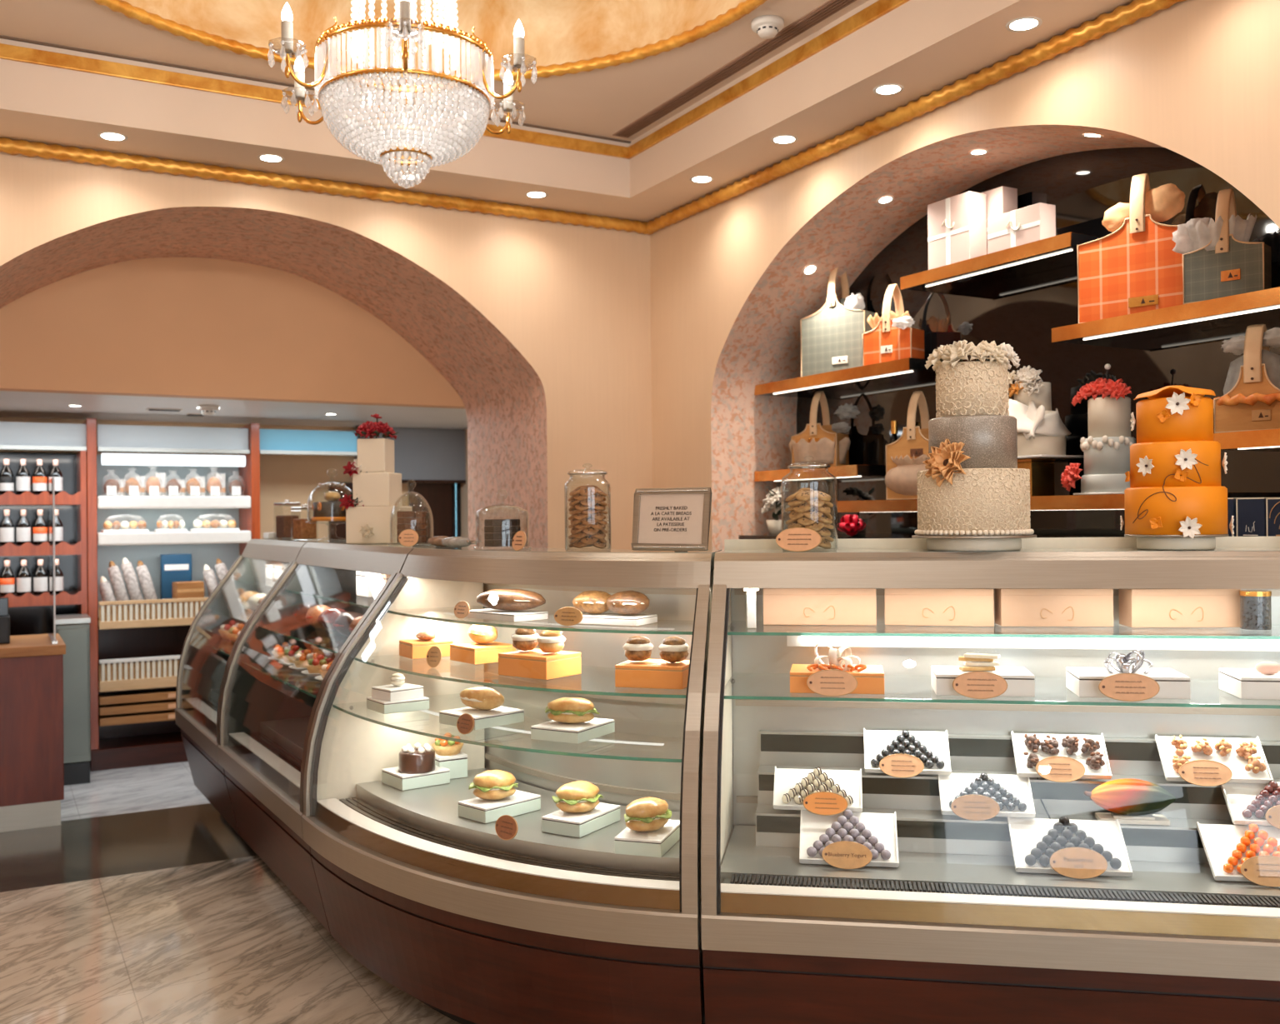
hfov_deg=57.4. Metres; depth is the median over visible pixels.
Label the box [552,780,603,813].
roll
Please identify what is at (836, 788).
truffle
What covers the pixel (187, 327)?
wall
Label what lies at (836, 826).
truffle
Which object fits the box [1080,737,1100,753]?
cluster
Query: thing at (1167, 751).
tray
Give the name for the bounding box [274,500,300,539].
storage jar
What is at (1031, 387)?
flower
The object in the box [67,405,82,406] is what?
recessed light
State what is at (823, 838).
truffle
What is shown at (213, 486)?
bag
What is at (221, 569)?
bread bag
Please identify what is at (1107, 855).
truffle
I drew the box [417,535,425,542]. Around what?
brownie
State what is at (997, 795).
truffle
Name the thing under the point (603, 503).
cookie
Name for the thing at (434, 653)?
price tag
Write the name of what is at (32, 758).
counter
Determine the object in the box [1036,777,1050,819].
lamp cord
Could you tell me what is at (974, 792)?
truffle
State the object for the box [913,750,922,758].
truffle
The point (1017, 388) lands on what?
flower
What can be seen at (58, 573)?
wine bottle
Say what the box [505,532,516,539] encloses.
brownie
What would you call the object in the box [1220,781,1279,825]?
tray
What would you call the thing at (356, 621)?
filled eclair
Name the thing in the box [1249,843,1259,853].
truffle
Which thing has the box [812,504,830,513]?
cookie
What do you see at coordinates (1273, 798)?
truffle
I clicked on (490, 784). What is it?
roll
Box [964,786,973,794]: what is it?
truffle
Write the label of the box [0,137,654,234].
trim
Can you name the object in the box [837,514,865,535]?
ribbon bow
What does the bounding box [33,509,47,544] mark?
wine bottle
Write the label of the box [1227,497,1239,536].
box
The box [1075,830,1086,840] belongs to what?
truffle
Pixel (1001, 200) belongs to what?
gift box
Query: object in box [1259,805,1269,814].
truffle
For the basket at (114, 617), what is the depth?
6.93 m
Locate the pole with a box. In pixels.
[47,477,57,644]
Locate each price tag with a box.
[398,529,418,546]
[426,645,441,667]
[454,600,469,618]
[456,713,474,734]
[495,815,518,840]
[511,530,526,550]
[554,606,583,625]
[775,527,821,551]
[802,791,848,815]
[806,669,857,696]
[821,840,872,869]
[879,754,924,778]
[950,795,999,820]
[952,671,1007,699]
[1035,756,1084,782]
[1049,847,1107,879]
[1098,673,1159,701]
[1178,760,1232,786]
[1240,855,1279,886]
[1265,805,1279,829]
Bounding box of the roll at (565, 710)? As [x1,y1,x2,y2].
[545,697,599,723]
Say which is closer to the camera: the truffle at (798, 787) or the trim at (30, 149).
the truffle at (798, 787)
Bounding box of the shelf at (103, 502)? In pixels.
[97,495,250,509]
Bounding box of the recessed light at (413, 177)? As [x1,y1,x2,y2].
[399,174,423,181]
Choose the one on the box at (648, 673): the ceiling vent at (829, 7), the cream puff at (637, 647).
the cream puff at (637, 647)
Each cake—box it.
[311,491,345,520]
[339,413,411,544]
[399,742,435,774]
[914,340,1034,536]
[1007,365,1084,459]
[1060,364,1135,494]
[1120,385,1234,539]
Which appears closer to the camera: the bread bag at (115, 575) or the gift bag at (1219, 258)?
the gift bag at (1219, 258)
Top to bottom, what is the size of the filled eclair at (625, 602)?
0.068 m
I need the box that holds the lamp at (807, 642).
[800,635,1279,648]
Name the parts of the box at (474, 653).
lid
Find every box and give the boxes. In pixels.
[172,580,204,603]
[265,563,288,579]
[275,565,287,579]
[355,570,374,597]
[366,696,429,714]
[371,683,423,701]
[373,573,390,598]
[381,765,449,790]
[399,637,452,659]
[435,751,467,779]
[439,705,524,729]
[450,641,515,664]
[458,790,540,823]
[465,608,548,622]
[498,648,580,679]
[530,717,614,744]
[541,802,619,837]
[578,612,657,626]
[614,819,679,857]
[615,659,689,689]
[763,588,876,625]
[790,642,884,694]
[884,588,994,626]
[927,190,986,269]
[930,653,1034,696]
[980,185,1017,254]
[987,202,1055,254]
[994,588,1113,626]
[1118,589,1240,627]
[1219,661,1279,699]
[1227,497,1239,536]
[1235,497,1269,536]
[1265,497,1279,536]
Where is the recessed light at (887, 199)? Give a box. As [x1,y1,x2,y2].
[877,195,893,204]
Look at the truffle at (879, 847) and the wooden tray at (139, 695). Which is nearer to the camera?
the truffle at (879, 847)
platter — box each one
[100,520,149,532]
[154,520,187,531]
[190,520,239,531]
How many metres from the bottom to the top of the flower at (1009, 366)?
0.072 m
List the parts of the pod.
stem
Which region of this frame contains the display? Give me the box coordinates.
[81,418,259,771]
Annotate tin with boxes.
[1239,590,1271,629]
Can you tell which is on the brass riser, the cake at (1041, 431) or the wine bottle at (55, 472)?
the cake at (1041, 431)
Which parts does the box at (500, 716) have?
lid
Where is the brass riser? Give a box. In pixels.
[1017,458,1054,496]
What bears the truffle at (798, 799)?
on the tray at (785, 779)
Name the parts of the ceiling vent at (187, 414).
vent frame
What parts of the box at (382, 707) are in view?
lid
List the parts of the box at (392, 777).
lid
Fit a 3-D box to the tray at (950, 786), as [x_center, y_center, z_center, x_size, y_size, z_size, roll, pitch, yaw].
[0.915,0.747,3.099,0.236,0.093,0.120,-1,0,10]
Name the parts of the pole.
foot rail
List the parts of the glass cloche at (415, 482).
glass plate, dome glass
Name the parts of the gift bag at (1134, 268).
panel, name plate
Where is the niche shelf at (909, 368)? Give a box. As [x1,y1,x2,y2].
[754,357,936,397]
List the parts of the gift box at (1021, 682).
lid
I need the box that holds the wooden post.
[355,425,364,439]
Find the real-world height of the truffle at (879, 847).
0.026 m
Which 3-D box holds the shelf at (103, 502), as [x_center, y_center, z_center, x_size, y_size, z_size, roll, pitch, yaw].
[-2.790,-0.059,7.042,0.862,0.076,0.040,0,0,-29]
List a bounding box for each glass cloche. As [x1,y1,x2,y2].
[307,469,352,521]
[387,482,433,545]
[473,489,531,549]
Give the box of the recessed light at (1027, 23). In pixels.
[1005,16,1042,32]
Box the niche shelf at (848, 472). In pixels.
[754,465,885,481]
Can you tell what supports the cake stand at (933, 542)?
on the display case at (952, 933)
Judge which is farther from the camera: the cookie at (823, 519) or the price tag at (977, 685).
the cookie at (823, 519)
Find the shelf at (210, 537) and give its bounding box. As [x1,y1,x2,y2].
[97,530,250,545]
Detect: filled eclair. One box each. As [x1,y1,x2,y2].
[237,590,258,607]
[246,593,266,609]
[255,595,265,607]
[291,602,317,624]
[305,605,330,628]
[315,608,347,632]
[331,611,363,636]
[347,615,363,633]
[415,631,435,640]
[459,686,504,709]
[467,625,497,644]
[476,589,545,610]
[572,590,611,614]
[606,590,649,614]
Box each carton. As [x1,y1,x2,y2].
[113,479,125,495]
[134,475,145,495]
[154,472,165,495]
[176,479,185,495]
[193,476,204,495]
[214,473,225,495]
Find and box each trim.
[0,0,909,159]
[0,35,630,143]
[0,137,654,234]
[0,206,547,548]
[93,0,767,82]
[642,0,1186,234]
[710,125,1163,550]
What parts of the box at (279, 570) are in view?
lid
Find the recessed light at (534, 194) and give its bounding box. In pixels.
[525,191,548,198]
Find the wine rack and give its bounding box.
[0,450,87,635]
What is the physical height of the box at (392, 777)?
0.045 m
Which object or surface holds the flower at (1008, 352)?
on the cake at (972, 485)
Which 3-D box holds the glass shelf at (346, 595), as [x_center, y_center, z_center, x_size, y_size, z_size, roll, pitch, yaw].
[-1.063,0.333,4.579,0.320,0.008,1.312,0,0,-31]
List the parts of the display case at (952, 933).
curved glass, panel, rail, panel, head rail, sill, panel, rail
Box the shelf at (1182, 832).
[756,815,1204,848]
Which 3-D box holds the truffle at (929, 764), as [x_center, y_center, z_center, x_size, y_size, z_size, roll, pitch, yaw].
[0.784,0.683,3.171,0.023,0.023,0.023,-1,0,18]
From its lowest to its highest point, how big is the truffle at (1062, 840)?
0.027 m
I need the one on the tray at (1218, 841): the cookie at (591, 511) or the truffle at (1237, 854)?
the truffle at (1237, 854)
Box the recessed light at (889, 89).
[872,83,904,95]
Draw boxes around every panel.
[96,424,249,454]
[354,427,465,483]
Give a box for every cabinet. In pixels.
[55,614,90,785]
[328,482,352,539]
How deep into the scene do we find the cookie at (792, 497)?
3.22 m
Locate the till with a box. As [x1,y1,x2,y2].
[0,597,9,644]
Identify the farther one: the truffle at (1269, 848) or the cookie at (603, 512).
the cookie at (603, 512)
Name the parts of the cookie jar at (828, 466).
glass lid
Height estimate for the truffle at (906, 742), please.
0.023 m
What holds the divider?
on the display case at (952, 933)
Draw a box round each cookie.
[568,495,574,501]
[569,487,580,495]
[569,499,579,506]
[569,501,579,511]
[569,509,580,514]
[569,537,580,544]
[570,518,580,525]
[570,526,582,534]
[573,512,590,519]
[573,530,588,538]
[573,540,587,548]
[574,494,589,500]
[574,522,590,529]
[575,501,591,510]
[580,485,597,497]
[580,498,597,506]
[580,507,598,514]
[580,515,597,525]
[580,535,598,544]
[582,526,599,534]
[589,493,603,501]
[590,512,604,520]
[590,522,603,529]
[590,531,604,539]
[591,503,604,510]
[592,540,604,548]
[595,487,606,496]
[597,500,607,505]
[597,510,607,514]
[597,520,607,524]
[598,538,606,543]
[600,528,607,533]
[785,490,804,501]
[785,506,793,512]
[785,519,797,524]
[787,499,806,506]
[787,521,803,528]
[789,510,804,520]
[792,502,812,513]
[795,488,813,499]
[795,490,815,501]
[796,516,817,525]
[803,507,823,519]
[805,497,824,507]
[805,520,824,531]
[812,490,830,501]
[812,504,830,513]
[816,528,830,536]
[817,515,832,524]
[818,540,830,549]
[822,513,832,519]
[823,523,834,529]
[824,501,833,507]
[824,535,834,541]
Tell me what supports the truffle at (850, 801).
on the tray at (785, 779)
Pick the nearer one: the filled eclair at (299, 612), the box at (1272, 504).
the box at (1272, 504)
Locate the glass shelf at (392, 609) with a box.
[389,605,488,613]
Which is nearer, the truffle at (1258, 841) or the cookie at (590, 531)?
the truffle at (1258, 841)
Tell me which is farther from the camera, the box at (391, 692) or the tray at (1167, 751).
the box at (391, 692)
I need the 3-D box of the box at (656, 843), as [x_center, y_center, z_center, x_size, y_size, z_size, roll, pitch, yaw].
[0.026,0.854,3.078,0.125,0.042,0.210,-1,0,18]
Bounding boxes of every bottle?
[0,459,14,494]
[0,510,14,544]
[0,560,14,595]
[15,459,30,494]
[16,510,30,544]
[16,560,30,595]
[32,459,47,494]
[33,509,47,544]
[33,559,47,594]
[48,459,62,494]
[55,509,63,544]
[55,559,63,594]
[890,420,900,499]
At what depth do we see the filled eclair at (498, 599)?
3.44 m
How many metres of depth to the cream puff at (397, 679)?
3.66 m
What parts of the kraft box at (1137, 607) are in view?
lid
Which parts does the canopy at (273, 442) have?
rail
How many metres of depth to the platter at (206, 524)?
7.23 m
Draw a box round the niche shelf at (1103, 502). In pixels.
[837,492,1247,512]
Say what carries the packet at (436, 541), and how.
on the display case at (477, 926)
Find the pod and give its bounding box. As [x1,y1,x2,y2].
[1083,778,1175,815]
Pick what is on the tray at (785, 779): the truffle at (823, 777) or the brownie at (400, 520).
the truffle at (823, 777)
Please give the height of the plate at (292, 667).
0.015 m
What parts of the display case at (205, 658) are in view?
sill, rail, panel, panel, head rail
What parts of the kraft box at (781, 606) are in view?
lid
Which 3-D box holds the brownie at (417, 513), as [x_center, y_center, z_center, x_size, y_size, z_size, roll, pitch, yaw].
[-0.835,0.008,4.383,0.048,0.023,0.048,-1,0,44]
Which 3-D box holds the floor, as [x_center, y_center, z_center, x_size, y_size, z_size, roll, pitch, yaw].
[-0.782,1.499,3.328,5.350,0.060,11.800,0,0,-29]
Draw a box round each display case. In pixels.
[175,538,363,835]
[217,541,485,934]
[301,546,721,1023]
[700,536,1279,1023]
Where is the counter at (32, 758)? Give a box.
[0,633,65,832]
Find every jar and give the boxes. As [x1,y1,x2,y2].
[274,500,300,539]
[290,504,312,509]
[290,504,316,539]
[564,463,611,550]
[780,455,837,550]
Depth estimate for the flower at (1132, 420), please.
3.11 m
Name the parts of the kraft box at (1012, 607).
lid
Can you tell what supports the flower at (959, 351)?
on the cake at (972, 485)
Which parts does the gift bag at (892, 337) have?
name plate, panel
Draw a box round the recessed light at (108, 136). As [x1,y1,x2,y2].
[97,131,127,141]
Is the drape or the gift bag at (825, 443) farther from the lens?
the gift bag at (825, 443)
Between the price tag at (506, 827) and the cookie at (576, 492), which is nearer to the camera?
the price tag at (506, 827)
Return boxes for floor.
[0,761,460,1023]
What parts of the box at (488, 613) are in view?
lid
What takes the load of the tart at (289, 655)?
on the plate at (282, 662)
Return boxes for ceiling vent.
[145,407,182,411]
[185,413,204,416]
[612,0,856,137]
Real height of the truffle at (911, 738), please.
0.023 m
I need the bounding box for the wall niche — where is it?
[796,147,1279,537]
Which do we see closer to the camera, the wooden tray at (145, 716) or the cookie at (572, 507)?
the cookie at (572, 507)
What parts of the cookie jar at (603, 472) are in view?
glass lid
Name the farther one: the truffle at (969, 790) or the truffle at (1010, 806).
the truffle at (969, 790)
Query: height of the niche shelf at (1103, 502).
0.050 m
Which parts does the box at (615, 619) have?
lid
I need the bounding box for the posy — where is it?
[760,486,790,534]
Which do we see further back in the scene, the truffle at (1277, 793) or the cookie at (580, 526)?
the cookie at (580, 526)
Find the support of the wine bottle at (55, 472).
on the wine rack
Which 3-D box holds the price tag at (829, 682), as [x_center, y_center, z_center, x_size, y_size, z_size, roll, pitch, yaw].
[0.478,0.425,2.910,0.126,0.066,0.022,-1,0,10]
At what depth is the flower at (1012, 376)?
4.27 m
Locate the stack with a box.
[263,532,291,538]
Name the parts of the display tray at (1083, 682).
lid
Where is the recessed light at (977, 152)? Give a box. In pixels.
[969,150,987,154]
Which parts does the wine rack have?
scalloped rail, scalloped rail, scalloped rail, panel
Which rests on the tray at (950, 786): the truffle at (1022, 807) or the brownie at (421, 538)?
the truffle at (1022, 807)
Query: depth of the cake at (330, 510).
5.20 m
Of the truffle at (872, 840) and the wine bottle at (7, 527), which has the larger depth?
the wine bottle at (7, 527)
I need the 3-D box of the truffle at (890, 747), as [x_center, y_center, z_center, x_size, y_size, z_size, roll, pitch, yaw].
[0.691,0.652,3.226,0.022,0.024,0.023,-1,0,-4]
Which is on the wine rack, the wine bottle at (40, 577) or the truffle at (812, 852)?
the wine bottle at (40, 577)
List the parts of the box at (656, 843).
lid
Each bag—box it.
[99,576,117,606]
[103,479,119,495]
[107,560,129,605]
[120,557,144,604]
[124,477,140,495]
[135,560,157,604]
[145,476,160,495]
[165,478,181,495]
[185,478,200,495]
[202,564,218,595]
[206,476,221,495]
[215,558,228,582]
[228,480,243,495]
[789,390,859,469]
[800,266,875,376]
[862,283,924,365]
[885,390,929,499]
[1076,173,1184,323]
[1172,188,1271,304]
[1212,324,1279,433]
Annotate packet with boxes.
[160,553,191,604]
[427,535,449,546]
[441,536,481,548]
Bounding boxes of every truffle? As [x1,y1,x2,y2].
[781,793,790,803]
[788,788,797,798]
[794,782,803,792]
[794,794,803,804]
[800,777,809,787]
[800,788,809,798]
[806,783,815,793]
[806,846,816,857]
[807,772,816,782]
[813,766,822,777]
[813,777,822,788]
[813,840,823,850]
[819,772,828,782]
[819,783,828,791]
[819,834,829,844]
[819,847,824,857]
[825,778,834,788]
[825,827,834,838]
[825,840,833,846]
[830,821,841,831]
[830,834,841,842]
[831,784,840,794]
[837,815,847,825]
[837,828,847,838]
[838,789,847,798]
[843,810,853,819]
[843,822,853,832]
[843,835,853,841]
[845,795,853,805]
[849,815,859,826]
[849,828,859,839]
[855,822,865,832]
[855,835,865,844]
[861,829,871,839]
[862,842,872,849]
[867,835,878,846]
[870,758,879,767]
[870,849,878,859]
[874,842,884,853]
[875,753,884,762]
[880,749,889,757]
[880,849,890,859]
[885,744,894,752]
[891,739,899,747]
[891,749,900,754]
[896,735,904,743]
[896,744,904,752]
[901,730,909,738]
[901,740,910,748]
[902,749,910,754]
[906,735,915,743]
[907,745,916,753]
[912,740,921,748]
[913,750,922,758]
[918,745,926,753]
[919,755,927,763]
[924,750,933,758]
[925,760,933,768]
[930,755,939,764]
[935,760,944,769]
[959,790,968,796]
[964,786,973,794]
[969,781,978,790]
[970,790,979,794]
[974,777,983,785]
[975,786,984,794]
[979,772,988,781]
[980,781,989,790]
[981,791,990,797]
[985,777,994,786]
[986,786,995,795]
[991,782,1000,791]
[993,791,1002,800]
[996,801,1004,810]
[998,787,1007,796]
[999,796,1009,805]
[1005,792,1014,801]
[1005,801,1014,810]
[1010,797,1019,806]
[1017,802,1026,811]
[1025,854,1036,865]
[1030,848,1041,859]
[1036,841,1047,852]
[1039,855,1049,866]
[1041,835,1053,846]
[1044,848,1055,858]
[1047,829,1058,839]
[1050,841,1061,851]
[1053,822,1064,833]
[1055,835,1067,846]
[1058,815,1069,827]
[1061,829,1072,839]
[1064,842,1074,848]
[1066,823,1078,834]
[1070,835,1080,847]
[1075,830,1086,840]
[1078,843,1089,849]
[1083,836,1094,847]
[1092,843,1104,854]
[1100,850,1112,861]
[1110,857,1121,869]
[1223,863,1234,873]
[1227,856,1238,866]
[1231,850,1242,859]
[1235,843,1246,853]
[1236,864,1241,874]
[1240,836,1250,846]
[1240,857,1249,864]
[1241,809,1252,819]
[1245,830,1254,839]
[1245,850,1255,858]
[1246,804,1256,813]
[1248,823,1259,833]
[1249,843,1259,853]
[1250,800,1260,809]
[1253,837,1264,846]
[1254,810,1264,819]
[1255,795,1264,804]
[1257,830,1268,839]
[1259,790,1269,799]
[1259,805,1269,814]
[1259,850,1269,855]
[1263,800,1273,809]
[1263,844,1273,854]
[1264,785,1274,794]
[1266,837,1277,847]
[1267,795,1277,804]
[1268,780,1278,789]
[1271,790,1279,799]
[1272,851,1279,857]
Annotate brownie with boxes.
[396,510,414,517]
[396,524,414,529]
[396,530,414,536]
[397,517,414,524]
[411,523,425,529]
[414,510,425,517]
[414,517,425,523]
[415,530,425,535]
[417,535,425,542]
[484,519,505,525]
[484,525,506,533]
[484,532,506,539]
[484,540,506,546]
[505,519,519,525]
[505,525,520,532]
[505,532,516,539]
[505,539,512,546]
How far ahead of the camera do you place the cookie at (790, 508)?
3.23 m
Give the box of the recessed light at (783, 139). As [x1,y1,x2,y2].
[770,135,797,144]
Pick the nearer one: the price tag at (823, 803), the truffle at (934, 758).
the price tag at (823, 803)
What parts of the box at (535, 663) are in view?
lid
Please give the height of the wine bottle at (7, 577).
0.202 m
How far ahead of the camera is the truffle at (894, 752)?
3.20 m
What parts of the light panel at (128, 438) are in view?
rail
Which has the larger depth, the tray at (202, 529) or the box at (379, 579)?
the tray at (202, 529)
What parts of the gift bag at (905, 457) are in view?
panel, name plate, panel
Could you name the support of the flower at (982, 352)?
on the cake at (972, 485)
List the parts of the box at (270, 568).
lid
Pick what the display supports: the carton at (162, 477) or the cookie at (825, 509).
the carton at (162, 477)
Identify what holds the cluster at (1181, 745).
in the tray at (1167, 751)
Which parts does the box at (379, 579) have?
lid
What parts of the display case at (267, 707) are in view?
sill, rail, panel, panel, head rail, panel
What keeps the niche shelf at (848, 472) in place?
attached to the wall niche
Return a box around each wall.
[0,151,652,549]
[0,257,464,409]
[0,417,408,539]
[460,0,1279,549]
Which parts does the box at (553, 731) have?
lid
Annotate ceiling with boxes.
[0,0,868,141]
[0,0,1133,222]
[0,390,467,429]
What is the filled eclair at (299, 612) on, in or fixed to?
on the display case at (267, 707)
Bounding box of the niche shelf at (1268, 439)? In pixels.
[1213,428,1279,450]
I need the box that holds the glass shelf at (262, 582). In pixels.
[232,577,276,586]
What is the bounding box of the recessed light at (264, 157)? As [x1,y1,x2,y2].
[257,154,284,162]
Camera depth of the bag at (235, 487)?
7.31 m
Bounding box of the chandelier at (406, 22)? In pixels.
[267,0,537,189]
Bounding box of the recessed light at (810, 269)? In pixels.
[802,265,817,274]
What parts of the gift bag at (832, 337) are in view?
panel, name plate, panel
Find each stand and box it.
[305,520,344,541]
[911,535,1036,550]
[1095,812,1169,825]
[1124,534,1228,549]
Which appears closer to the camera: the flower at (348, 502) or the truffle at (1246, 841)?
the truffle at (1246, 841)
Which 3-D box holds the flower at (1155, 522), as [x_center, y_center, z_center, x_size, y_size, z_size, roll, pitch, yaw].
[1.320,0.029,2.992,0.034,0.033,0.011,-1,0,42]
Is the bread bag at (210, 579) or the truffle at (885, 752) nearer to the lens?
the truffle at (885, 752)
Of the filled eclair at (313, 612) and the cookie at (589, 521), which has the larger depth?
the filled eclair at (313, 612)
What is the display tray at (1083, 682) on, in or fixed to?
on the display case at (952, 933)
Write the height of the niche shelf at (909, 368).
0.050 m
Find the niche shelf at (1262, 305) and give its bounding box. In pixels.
[1051,286,1279,346]
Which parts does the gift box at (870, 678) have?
lid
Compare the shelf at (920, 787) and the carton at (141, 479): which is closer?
the shelf at (920, 787)
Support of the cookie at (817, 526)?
in the cookie jar at (828, 466)
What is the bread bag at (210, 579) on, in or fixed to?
in the display
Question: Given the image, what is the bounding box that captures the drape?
[1007,399,1071,439]
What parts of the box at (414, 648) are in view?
lid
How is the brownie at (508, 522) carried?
on the brownie at (509, 528)
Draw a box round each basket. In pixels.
[98,597,208,629]
[98,655,180,692]
[319,73,489,168]
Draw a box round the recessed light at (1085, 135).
[1081,134,1103,137]
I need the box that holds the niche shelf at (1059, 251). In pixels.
[900,231,1103,294]
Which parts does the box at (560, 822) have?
lid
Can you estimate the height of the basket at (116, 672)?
0.186 m
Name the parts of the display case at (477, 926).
panel, sill, rail, panel, head rail, rail, panel, panel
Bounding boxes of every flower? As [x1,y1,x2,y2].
[339,494,355,509]
[342,460,358,477]
[350,459,365,474]
[355,420,374,436]
[358,523,374,539]
[360,423,382,438]
[364,425,381,438]
[370,420,391,435]
[384,427,397,439]
[760,502,779,514]
[762,491,784,506]
[767,486,789,495]
[774,503,790,514]
[922,439,970,487]
[925,344,949,369]
[932,360,942,370]
[940,340,976,368]
[966,343,992,364]
[979,340,1008,364]
[991,348,1011,369]
[1000,342,1020,368]
[1007,370,1018,384]
[1008,380,1024,397]
[1014,365,1036,384]
[1020,368,1042,386]
[1023,380,1044,395]
[1120,515,1123,529]
[1125,471,1130,481]
[1130,412,1135,430]
[1135,455,1154,475]
[1149,516,1163,529]
[1155,409,1170,423]
[1165,392,1189,414]
[1173,469,1188,481]
[1175,448,1197,469]
[1177,516,1202,539]
[1189,392,1202,407]
[1221,452,1227,474]
[1229,515,1234,536]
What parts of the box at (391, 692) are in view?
lid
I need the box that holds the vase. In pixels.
[765,520,787,534]
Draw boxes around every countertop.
[0,633,65,658]
[55,614,90,624]
[263,538,345,542]
[310,541,484,548]
[420,546,721,567]
[715,547,1279,553]
[738,535,911,539]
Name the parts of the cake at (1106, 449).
coral flower, coral flower, coral flower, coral flower, coral flower, coral flower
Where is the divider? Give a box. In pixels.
[743,588,759,628]
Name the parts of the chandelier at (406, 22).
bulb, bulb, candle arm, candle arm, stem, candle arm, candle arm, bulb, candle arm, candle arm, bulb, bulb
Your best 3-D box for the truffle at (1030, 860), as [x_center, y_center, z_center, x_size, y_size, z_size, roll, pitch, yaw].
[0.971,0.865,2.908,0.027,0.027,0.027,-1,0,-5]
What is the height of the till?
0.220 m
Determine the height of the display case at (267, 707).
1.350 m
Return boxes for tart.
[218,620,239,639]
[226,623,244,642]
[271,642,295,659]
[281,645,304,663]
[292,649,319,668]
[305,654,333,673]
[318,660,333,679]
[431,732,464,755]
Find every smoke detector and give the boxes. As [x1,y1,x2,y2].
[196,405,219,414]
[751,15,784,39]
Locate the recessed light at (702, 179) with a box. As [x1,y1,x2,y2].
[690,175,714,183]
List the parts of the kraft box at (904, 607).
lid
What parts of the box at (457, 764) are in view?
lid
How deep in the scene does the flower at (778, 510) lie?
5.47 m
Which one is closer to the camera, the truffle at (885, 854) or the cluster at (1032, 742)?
the truffle at (885, 854)
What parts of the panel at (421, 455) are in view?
trim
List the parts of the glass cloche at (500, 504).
glass plate, dome glass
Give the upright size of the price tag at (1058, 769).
0.063 m
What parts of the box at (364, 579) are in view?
lid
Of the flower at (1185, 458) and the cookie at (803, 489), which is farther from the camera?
the cookie at (803, 489)
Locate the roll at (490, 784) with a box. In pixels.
[468,770,518,799]
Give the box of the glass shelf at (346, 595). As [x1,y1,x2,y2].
[285,586,374,606]
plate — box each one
[268,655,283,661]
[278,660,294,665]
[289,665,307,670]
[301,670,320,676]
[315,675,323,681]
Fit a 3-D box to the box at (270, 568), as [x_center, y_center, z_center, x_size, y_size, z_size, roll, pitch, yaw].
[-1.859,0.306,6.049,0.120,0.070,0.150,0,0,-30]
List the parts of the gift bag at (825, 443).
name plate, panel, panel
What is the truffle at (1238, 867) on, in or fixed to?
on the tray at (1218, 841)
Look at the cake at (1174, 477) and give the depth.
3.00 m
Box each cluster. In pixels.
[1023,750,1039,768]
[1024,733,1040,751]
[1040,735,1059,754]
[1061,735,1079,755]
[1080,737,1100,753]
[1085,751,1104,769]
[1170,735,1187,755]
[1172,755,1190,773]
[1190,737,1213,755]
[1214,737,1232,756]
[1235,740,1257,759]
[1245,755,1266,774]
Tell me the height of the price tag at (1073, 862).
0.069 m
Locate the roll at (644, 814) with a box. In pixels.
[624,796,671,831]
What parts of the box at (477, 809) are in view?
lid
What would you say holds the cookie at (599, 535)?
in the cookie jar at (603, 472)
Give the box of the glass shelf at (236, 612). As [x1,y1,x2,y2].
[210,606,254,619]
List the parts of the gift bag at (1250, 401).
panel, name plate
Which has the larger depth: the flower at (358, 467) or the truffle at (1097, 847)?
the flower at (358, 467)
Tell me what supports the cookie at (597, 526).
in the cookie jar at (603, 472)
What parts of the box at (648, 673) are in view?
lid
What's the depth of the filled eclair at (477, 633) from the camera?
3.66 m
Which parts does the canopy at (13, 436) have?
rail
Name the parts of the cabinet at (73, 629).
door, kick plate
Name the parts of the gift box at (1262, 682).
lid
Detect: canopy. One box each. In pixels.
[0,421,86,451]
[259,429,357,455]
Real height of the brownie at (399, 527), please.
0.023 m
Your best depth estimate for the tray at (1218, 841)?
2.91 m
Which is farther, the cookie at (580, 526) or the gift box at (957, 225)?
the gift box at (957, 225)
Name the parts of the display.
post, post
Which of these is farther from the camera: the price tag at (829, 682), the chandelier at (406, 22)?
the chandelier at (406, 22)
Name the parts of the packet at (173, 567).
pale panel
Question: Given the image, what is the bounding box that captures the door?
[408,483,452,543]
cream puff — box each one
[310,637,332,654]
[322,640,343,659]
[390,672,404,686]
[510,628,539,650]
[536,630,565,653]
[622,635,653,661]
[658,635,689,663]
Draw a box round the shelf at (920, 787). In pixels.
[758,774,1226,804]
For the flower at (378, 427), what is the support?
on the wedding cake at (377, 487)
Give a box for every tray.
[98,689,175,704]
[98,699,175,715]
[98,710,175,726]
[100,529,149,532]
[154,529,187,531]
[190,528,239,531]
[773,766,862,812]
[799,810,899,867]
[863,728,951,774]
[937,773,1035,818]
[1007,816,1132,876]
[1010,731,1111,779]
[1065,649,1190,699]
[1155,734,1273,784]
[1195,821,1279,881]
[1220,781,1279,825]
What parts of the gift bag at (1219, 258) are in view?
panel, name plate, panel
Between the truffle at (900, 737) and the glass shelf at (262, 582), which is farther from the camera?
the glass shelf at (262, 582)
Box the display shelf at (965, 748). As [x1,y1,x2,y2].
[760,734,1279,764]
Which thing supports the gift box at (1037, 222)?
on the niche shelf at (1059, 251)
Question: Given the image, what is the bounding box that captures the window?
[452,483,460,536]
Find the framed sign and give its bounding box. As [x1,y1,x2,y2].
[630,487,712,550]

